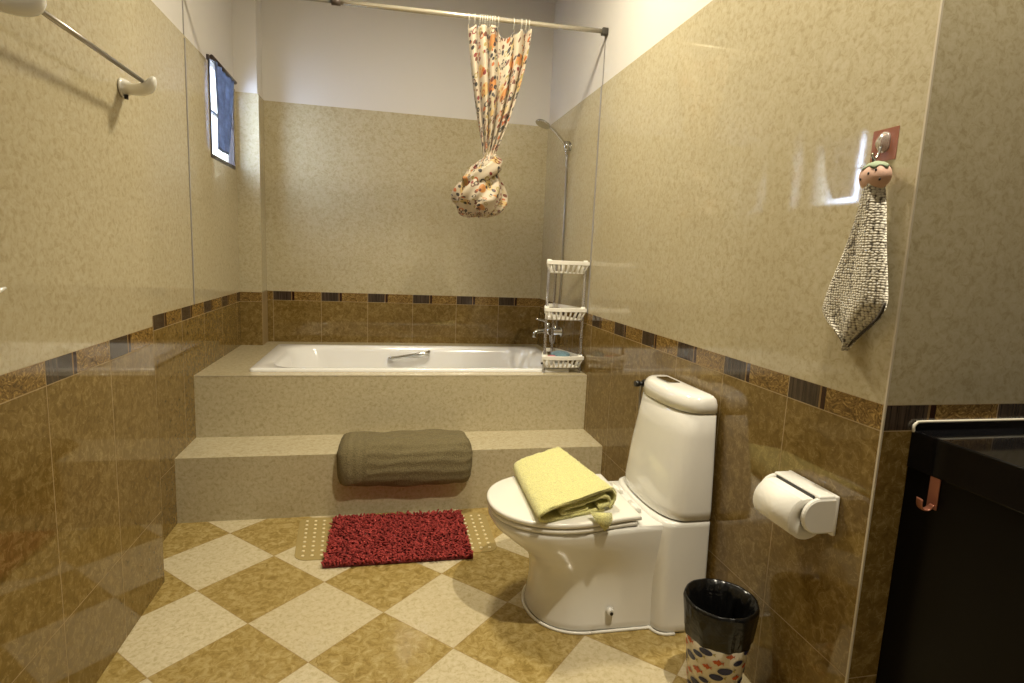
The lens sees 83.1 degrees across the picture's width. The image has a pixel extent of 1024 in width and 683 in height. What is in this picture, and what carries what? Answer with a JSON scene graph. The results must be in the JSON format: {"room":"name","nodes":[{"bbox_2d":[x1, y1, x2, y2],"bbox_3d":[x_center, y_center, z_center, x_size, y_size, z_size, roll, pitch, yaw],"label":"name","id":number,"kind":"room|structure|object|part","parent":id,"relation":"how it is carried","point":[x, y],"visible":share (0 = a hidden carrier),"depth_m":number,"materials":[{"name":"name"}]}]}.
{"room":"bathroom","nodes":[
{"label":"bathroom","id":0,"kind":"room"},
{"bbox_2d":[0,0,164,682],"bbox_3d":[-1.054,-0.311,0.216,0.426,2.898,3.352,1,9,-12],"label":"wall","id":1,"kind":"structure","parent":0,"point":[82,560],"depth_m":1.46,"materials":[{"name":"tile"}]},
{"bbox_2d":[0,0,156,99],"bbox_3d":[-1.033,-0.699,1.398,0.114,0.061,0.722,1,9,-12],"label":"towel bar","id":2,"kind":"object","parent":1,"relation":"attached to","point":[23,8],"visible":1,"depth_m":1.33,"materials":[{"name":"brushed steel"},{"name":"white ceramic"}]},
{"bbox_3d":[-1.013,-0.713,1.401,0.012,0.012,0.561,1,9,-12],"label":"rail","id":3,"kind":"part","parent":2,"relation":"part of","materials":[{"name":"silver metal"}]},
{"bbox_2d":[137,0,240,540],"bbox_3d":[-1.633,-0.720,2.821,0.236,2.898,2.048,1,9,-12],"label":"wall","id":4,"kind":"structure","parent":0,"point":[189,337],"depth_m":2.57,"materials":[{"name":"tile"}]},
{"bbox_2d":[182,0,194,303],"bbox_3d":[-1.456,-1.148,2.576,0.011,1.966,0.023,1,9,-12],"label":"trim","id":5,"kind":"structure","parent":4,"relation":"attached to","point":[182,0],"depth_m":2.61,"materials":[{"name":"grey"}]},
{"bbox_2d":[206,54,234,168],"bbox_3d":[-1.589,-1.223,3.137,0.035,0.495,0.475,1,9,-12],"label":"window","id":6,"kind":"structure","parent":4,"relation":"in","point":[229,160],"depth_m":3.04,"materials":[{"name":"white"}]},
{"bbox_3d":[-1.587,-1.223,3.137,0.004,0.459,0.439,1,9,-12],"label":"pane","id":7,"kind":"part","parent":6,"relation":"part of","materials":[{"name":"clear glass"}]},
{"bbox_2d":[209,54,236,154],"bbox_3d":[-1.548,-1.240,3.117,0.019,0.442,0.465,1,9,-12],"label":"window curtain","id":8,"kind":"object","parent":6,"relation":"hanging from","point":[225,82],"visible":1,"depth_m":3.08,"materials":[{"name":"blue fabric"}]},
{"bbox_3d":[-1.539,-1.449,3.086,0.019,0.020,0.465,1,9,-12],"label":"rail","id":9,"kind":"part","parent":8,"relation":"part of","materials":[{"name":"brown"}]},
{"bbox_2d":[231,0,267,344],"bbox_3d":[-1.621,-0.831,3.581,0.148,2.898,0.175,1,9,-12],"label":"wall column","id":10,"kind":"structure","parent":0,"point":[246,14],"depth_m":3.48,"materials":[{"name":"tile"}]},
{"bbox_2d":[261,0,554,343],"bbox_3d":[-0.741,-0.847,3.947,1.983,2.898,0.208,1,9,-12],"label":"wall","id":11,"kind":"structure","parent":0,"point":[371,128],"depth_m":3.79,"materials":[{"name":"tile"}]},
{"bbox_2d":[97,508,750,682],"bbox_3d":[0.277,1.041,1.724,3.700,0.100,5.500,1,9,-12],"label":"floor","id":12,"kind":"structure","parent":0,"point":[235,603],"depth_m":1.89,"materials":[{"name":"tile"}]},
{"bbox_2d":[175,429,601,522],"bbox_3d":[-0.536,0.640,2.855,1.953,0.295,0.290,1,9,-12],"label":"step","id":13,"kind":"structure","parent":12,"relation":"on","point":[251,477],"depth_m":2.65,"materials":[{"name":"beige tile"}]},
{"bbox_2d":[337,429,472,486],"bbox_3d":[-0.510,0.547,2.768,0.622,0.219,0.294,1,9,-12],"label":"rolled towel","id":14,"kind":"object","parent":13,"relation":"on","point":[400,458],"visible":1,"depth_m":2.65,"materials":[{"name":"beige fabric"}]},
{"bbox_2d":[194,341,586,437],"bbox_3d":[-0.671,0.387,3.491,1.953,0.599,1.074,1,9,-12],"label":"bathtub surround","id":15,"kind":"object","parent":12,"relation":"on","point":[231,400],"visible":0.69,"depth_m":2.94,"materials":[{"name":"beige tile"}]},
{"bbox_3d":[-0.566,0.473,3.004,1.953,0.579,0.060,1,9,-12],"label":"panel","id":16,"kind":"part","parent":15,"relation":"part of","materials":[{"name":"beige tile"}]},
{"bbox_2d":[250,344,568,371],"bbox_3d":[-0.578,0.268,3.431,1.660,0.400,0.790,1,9,-12],"label":"bathtub","id":17,"kind":"object","parent":15,"relation":"in","point":[284,357],"visible":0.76,"depth_m":3.67,"materials":[{"name":"white ceramic"}]},
{"bbox_3d":[-0.657,0.090,3.690,0.272,0.070,0.056,1,9,-12],"label":"grab handle","id":18,"kind":"part","parent":17,"relation":"part of","materials":[{"name":"silver metal"}]},
{"bbox_2d":[542,259,589,372],"bbox_3d":[0.260,-0.151,3.245,0.236,0.615,0.313,1,9,-12],"label":"rack","id":19,"kind":"object","parent":15,"relation":"on","point":[550,313],"visible":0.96,"depth_m":3.13,"materials":[{"name":"white plastic"}]},
{"bbox_2d":[551,350,569,356],"bbox_3d":[0.274,0.073,3.269,0.110,0.043,0.100,1,9,-12],"label":"sponge","id":20,"kind":"object","parent":19,"relation":"on","point":[558,352],"visible":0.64,"depth_m":3.24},
{"bbox_2d":[542,348,583,359],"bbox_3d":[0.251,0.070,3.277,0.236,0.021,0.313,1,9,-12],"label":"shelf","id":21,"kind":"object","parent":19,"relation":"attached to","point":[573,356],"depth_m":3.14,"materials":[{"name":"white plastic"}]},
{"bbox_2d":[543,352,582,367],"bbox_3d":[0.250,0.101,3.280,0.229,0.050,0.300,1,9,-12],"label":"basket","id":22,"kind":"object","parent":19,"relation":"on","point":[548,361],"depth_m":3.15,"materials":[{"name":"white plastic"}]},
{"bbox_2d":[544,303,586,311],"bbox_3d":[0.262,-0.190,3.239,0.236,0.021,0.313,1,9,-12],"label":"shelf","id":23,"kind":"object","parent":19,"relation":"attached to","point":[562,308],"depth_m":3.11,"materials":[{"name":"white plastic"}]},
{"bbox_2d":[545,311,585,319],"bbox_3d":[0.261,-0.159,3.242,0.229,0.050,0.300,1,9,-12],"label":"basket","id":24,"kind":"object","parent":19,"relation":"on","point":[549,315],"depth_m":3.12,"materials":[{"name":"white plastic"}]},
{"bbox_2d":[547,264,587,273],"bbox_3d":[0.272,-0.407,3.205,0.229,0.050,0.300,1,9,-12],"label":"basket","id":25,"kind":"object","parent":19,"relation":"on","point":[584,267],"depth_m":3.08,"materials":[{"name":"white plastic"}]},
{"bbox_2d":[546,260,589,265],"bbox_3d":[0.273,-0.438,3.203,0.236,0.021,0.313,1,9,-12],"label":"shelf","id":26,"kind":"object","parent":19,"relation":"attached to","point":[549,262],"depth_m":3.05,"materials":[{"name":"white plastic"}]},
{"bbox_2d":[294,512,496,560],"bbox_3d":[-0.506,0.837,2.514,0.838,0.005,0.403,1,9,-12],"label":"mat","id":27,"kind":"object","parent":12,"relation":"on","point":[311,543],"visible":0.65,"depth_m":2.49,"materials":[{"name":"brown plastic"}]},
{"bbox_2d":[321,508,473,567],"bbox_3d":[-0.484,0.830,2.470,0.610,0.029,0.454,1,9,-12],"label":"shaggy rug","id":28,"kind":"object","parent":27,"relation":"on","point":[392,538],"visible":1,"depth_m":2.43,"materials":[{"name":"red fabric"}]},
{"bbox_2d":[487,375,717,635],"bbox_3d":[0.269,0.537,2.028,0.717,0.810,0.472,1,9,-12],"label":"toilet","id":29,"kind":"object","parent":12,"relation":"on","point":[583,578],"visible":0.87,"depth_m":1.90,"materials":[{"name":"white ceramic"},{"name":"white plastic"}]},
{"bbox_3d":[0.145,0.563,2.005,0.459,0.015,0.432,1,9,-12],"label":"seat","id":30,"kind":"part","parent":29,"relation":"part of","materials":[{"name":"white plastic"}]},
{"bbox_3d":[0.150,0.542,2.003,0.476,0.022,0.434,1,9,-12],"label":"lid","id":31,"kind":"part","parent":29,"relation":"part of","materials":[{"name":"white plastic"}]},
{"bbox_2d":[513,447,616,530],"bbox_3d":[0.175,0.500,2.033,0.304,0.107,0.524,1,9,-12],"label":"folded towel","id":32,"kind":"object","parent":29,"relation":"on","point":[556,485],"visible":1,"depth_m":1.91,"materials":[{"name":"yellow fabric"}]},
{"bbox_3d":[0.199,0.754,2.047,0.581,0.367,0.422,1,9,-12],"label":"bowl","id":33,"kind":"part","parent":29,"relation":"part of","materials":[{"name":"white ceramic"}]},
{"bbox_3d":[0.567,0.176,2.036,0.133,0.063,0.380,1,9,-12],"label":"cistern lid","id":34,"kind":"part","parent":29,"relation":"part of","materials":[{"name":"white ceramic"}]},
{"bbox_2d":[683,578,759,682],"bbox_3d":[0.582,0.866,1.643,0.202,0.295,0.203,1,9,-12],"label":"waste bin","id":35,"kind":"object","parent":12,"relation":"on","point":[721,617],"visible":1,"depth_m":1.58,"materials":[{"name":"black plastic"}]},
{"bbox_2d":[686,635,748,682],"bbox_3d":[0.579,0.917,1.650,0.175,0.190,0.173,1,9,-12],"label":"print","id":36,"kind":"object","parent":35,"relation":"attached to","point":[706,662],"depth_m":1.58,"materials":[{"name":"multicoloured"}]},
{"bbox_2d":[876,418,1023,682],"bbox_3d":[1.494,0.675,1.143,1.138,0.898,0.675,1,9,-12],"label":"vanity cabinet","id":37,"kind":"object","parent":12,"relation":"on","point":[955,609],"visible":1,"depth_m":1.19,"materials":[{"name":"black wood"}]},
{"bbox_2d":[916,476,940,510],"bbox_3d":[0.891,0.326,1.237,0.033,0.076,0.022,4,8,8],"label":"hook","id":38,"kind":"object","parent":37,"relation":"attached to","point":[934,486],"visible":1,"depth_m":1.23,"materials":[{"name":"brown metal"}]},
{"bbox_3d":[0.902,0.324,1.235,0.003,0.070,0.023,1,9,-12],"label":"plate","id":39,"kind":"part","parent":38,"relation":"part of","materials":[{"name":"orange metal"}]},
{"bbox_2d":[907,428,1023,513],"bbox_3d":[1.510,0.294,1.101,1.134,0.085,0.647,1,9,-12],"label":"countertop","id":40,"kind":"structure","parent":37,"relation":"on","point":[988,464],"depth_m":1.18,"materials":[{"name":"black stone"}]},
{"bbox_2d":[533,0,556,3],"bbox_3d":[0.407,-1.922,1.288,3.700,0.100,5.500,1,9,-12],"label":"ceiling","id":41,"kind":"structure","parent":0,"point":[547,1],"depth_m":3.82,"materials":[{"name":"grey paint"}]},
{"bbox_2d":[537,0,940,682],"bbox_3d":[0.621,-0.610,2.744,0.231,2.898,3.172,1,9,-12],"label":"wall","id":42,"kind":"structure","parent":0,"point":[736,136],"depth_m":1.74,"materials":[{"name":"tile"}]},
{"bbox_2d":[305,0,608,35],"bbox_3d":[-0.477,-1.561,2.711,1.964,0.062,0.033,1,9,-12],"label":"curtain rod","id":43,"kind":"object","parent":42,"relation":"attached to","point":[604,31],"visible":1,"depth_m":2.75,"materials":[{"name":"beige metal"}]},
{"bbox_2d":[451,13,531,217],"bbox_3d":[-0.104,-1.101,2.860,0.364,0.966,0.230,1,9,-12],"label":"shower curtain","id":44,"kind":"object","parent":43,"relation":"hanging from","point":[498,64],"visible":1,"depth_m":2.83,"materials":[{"name":"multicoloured fabric"}]},
{"bbox_2d":[532,318,562,337],"bbox_3d":[0.212,-0.086,3.655,0.168,0.123,0.214,1,9,-12],"label":"mixer","id":45,"kind":"object","parent":42,"relation":"attached to","point":[559,331],"visible":0.79,"depth_m":3.63,"materials":[{"name":"silver metal"}]},
{"bbox_3d":[0.179,-0.054,3.653,0.103,0.057,0.028,1,9,-12],"label":"spout","id":46,"kind":"part","parent":45,"relation":"part of","materials":[{"name":"silver metal"}]},
{"bbox_3d":[0.200,-0.119,3.647,0.106,0.058,0.039,1,9,-12],"label":"lever","id":47,"kind":"part","parent":45,"relation":"part of","materials":[{"name":"silver metal"}]},
{"bbox_2d":[535,119,571,343],"bbox_3d":[0.219,-0.637,3.503,0.243,1.332,0.094,-3,10,-31],"label":"shower","id":48,"kind":"object","parent":42,"relation":"attached to","point":[541,123],"visible":0.83,"depth_m":3.48,"materials":[{"name":"silver metal"}]},
{"bbox_3d":[0.274,-1.197,3.429,0.145,0.161,0.021,-1,9,-25],"label":"handle","id":49,"kind":"part","parent":48,"relation":"part of","materials":[{"name":"silver metal"}]},
{"bbox_2d":[587,36,605,312],"bbox_3d":[0.444,-0.863,3.036,0.011,1.433,0.018,1,9,-12],"label":"trim","id":50,"kind":"structure","parent":42,"relation":"attached to","point":[605,36],"depth_m":3.03,"materials":[{"name":"grey"}]},
{"bbox_2d":[634,379,645,410],"bbox_3d":[0.545,0.329,2.381,0.050,0.327,0.161,1,9,-12],"label":"angle valve","id":51,"kind":"object","parent":42,"relation":"attached to","point":[637,383],"visible":0.41,"depth_m":2.42,"materials":[{"name":"silver metal"}]},
{"bbox_3d":[0.524,0.176,2.418,0.020,0.028,0.028,1,9,-12],"label":"knob","id":52,"kind":"part","parent":51,"relation":"part of","materials":[{"name":"silver metal"}]},
{"bbox_2d":[762,470,839,535],"bbox_3d":[0.721,0.408,1.464,0.096,0.102,0.177,1,9,-12],"label":"toilet paper holder","id":53,"kind":"object","parent":42,"relation":"attached to","point":[819,515],"visible":0.74,"depth_m":1.39,"materials":[{"name":"white plastic"}]},
{"bbox_2d":[753,477,815,538],"bbox_3d":[0.699,0.419,1.462,0.107,0.105,0.137,1,9,-12],"label":"toilet paper roll","id":54,"kind":"object","parent":53,"relation":"hanging from","point":[775,499],"visible":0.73,"depth_m":1.42,"materials":[{"name":"white paper"}]},
{"bbox_3d":[0.762,0.408,1.473,0.012,0.102,0.177,1,9,-12],"label":"plate","id":55,"kind":"part","parent":53,"relation":"part of","materials":[{"name":"white plastic"}]},
{"bbox_2d":[870,125,899,162],"bbox_3d":[0.803,-0.432,1.268,0.039,0.071,0.068,1,9,-12],"label":"hook","id":56,"kind":"object","parent":42,"relation":"attached to","point":[885,141],"visible":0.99,"depth_m":1.26,"materials":[{"name":"orange metal"}]},
{"bbox_2d":[822,183,887,350],"bbox_3d":[0.775,-0.164,1.303,0.041,0.375,0.180,1,9,-12],"label":"hand towel","id":57,"kind":"object","parent":56,"relation":"hanging from","point":[856,298],"visible":0.99,"depth_m":1.27,"materials":[{"name":"grey fabric"}]},
{"bbox_2d":[858,157,891,187],"bbox_3d":[0.788,-0.368,1.251,0.050,0.081,0.075,1,9,-12],"label":"towel holder","id":58,"kind":"object","parent":56,"relation":"hanging from","point":[878,174],"visible":0.98,"depth_m":1.23,"materials":[{"name":"pink plastic"}]},
{"bbox_2d":[845,0,944,682],"bbox_3d":[0.822,0.019,1.245,0.004,2.107,0.004,1,9,-12],"label":"trim","id":59,"kind":"structure","parent":42,"relation":"attached to","point":[942,1],"depth_m":1.24,"materials":[{"name":"beige"}]},
{"bbox_2d":[848,0,1023,682],"bbox_3d":[1.526,-0.373,1.398,1.430,2.898,0.120,1,9,-12],"label":"wall","id":60,"kind":"structure","parent":0,"point":[959,354],"depth_m":1.25,"materials":[{"name":"tile"}]}
]}

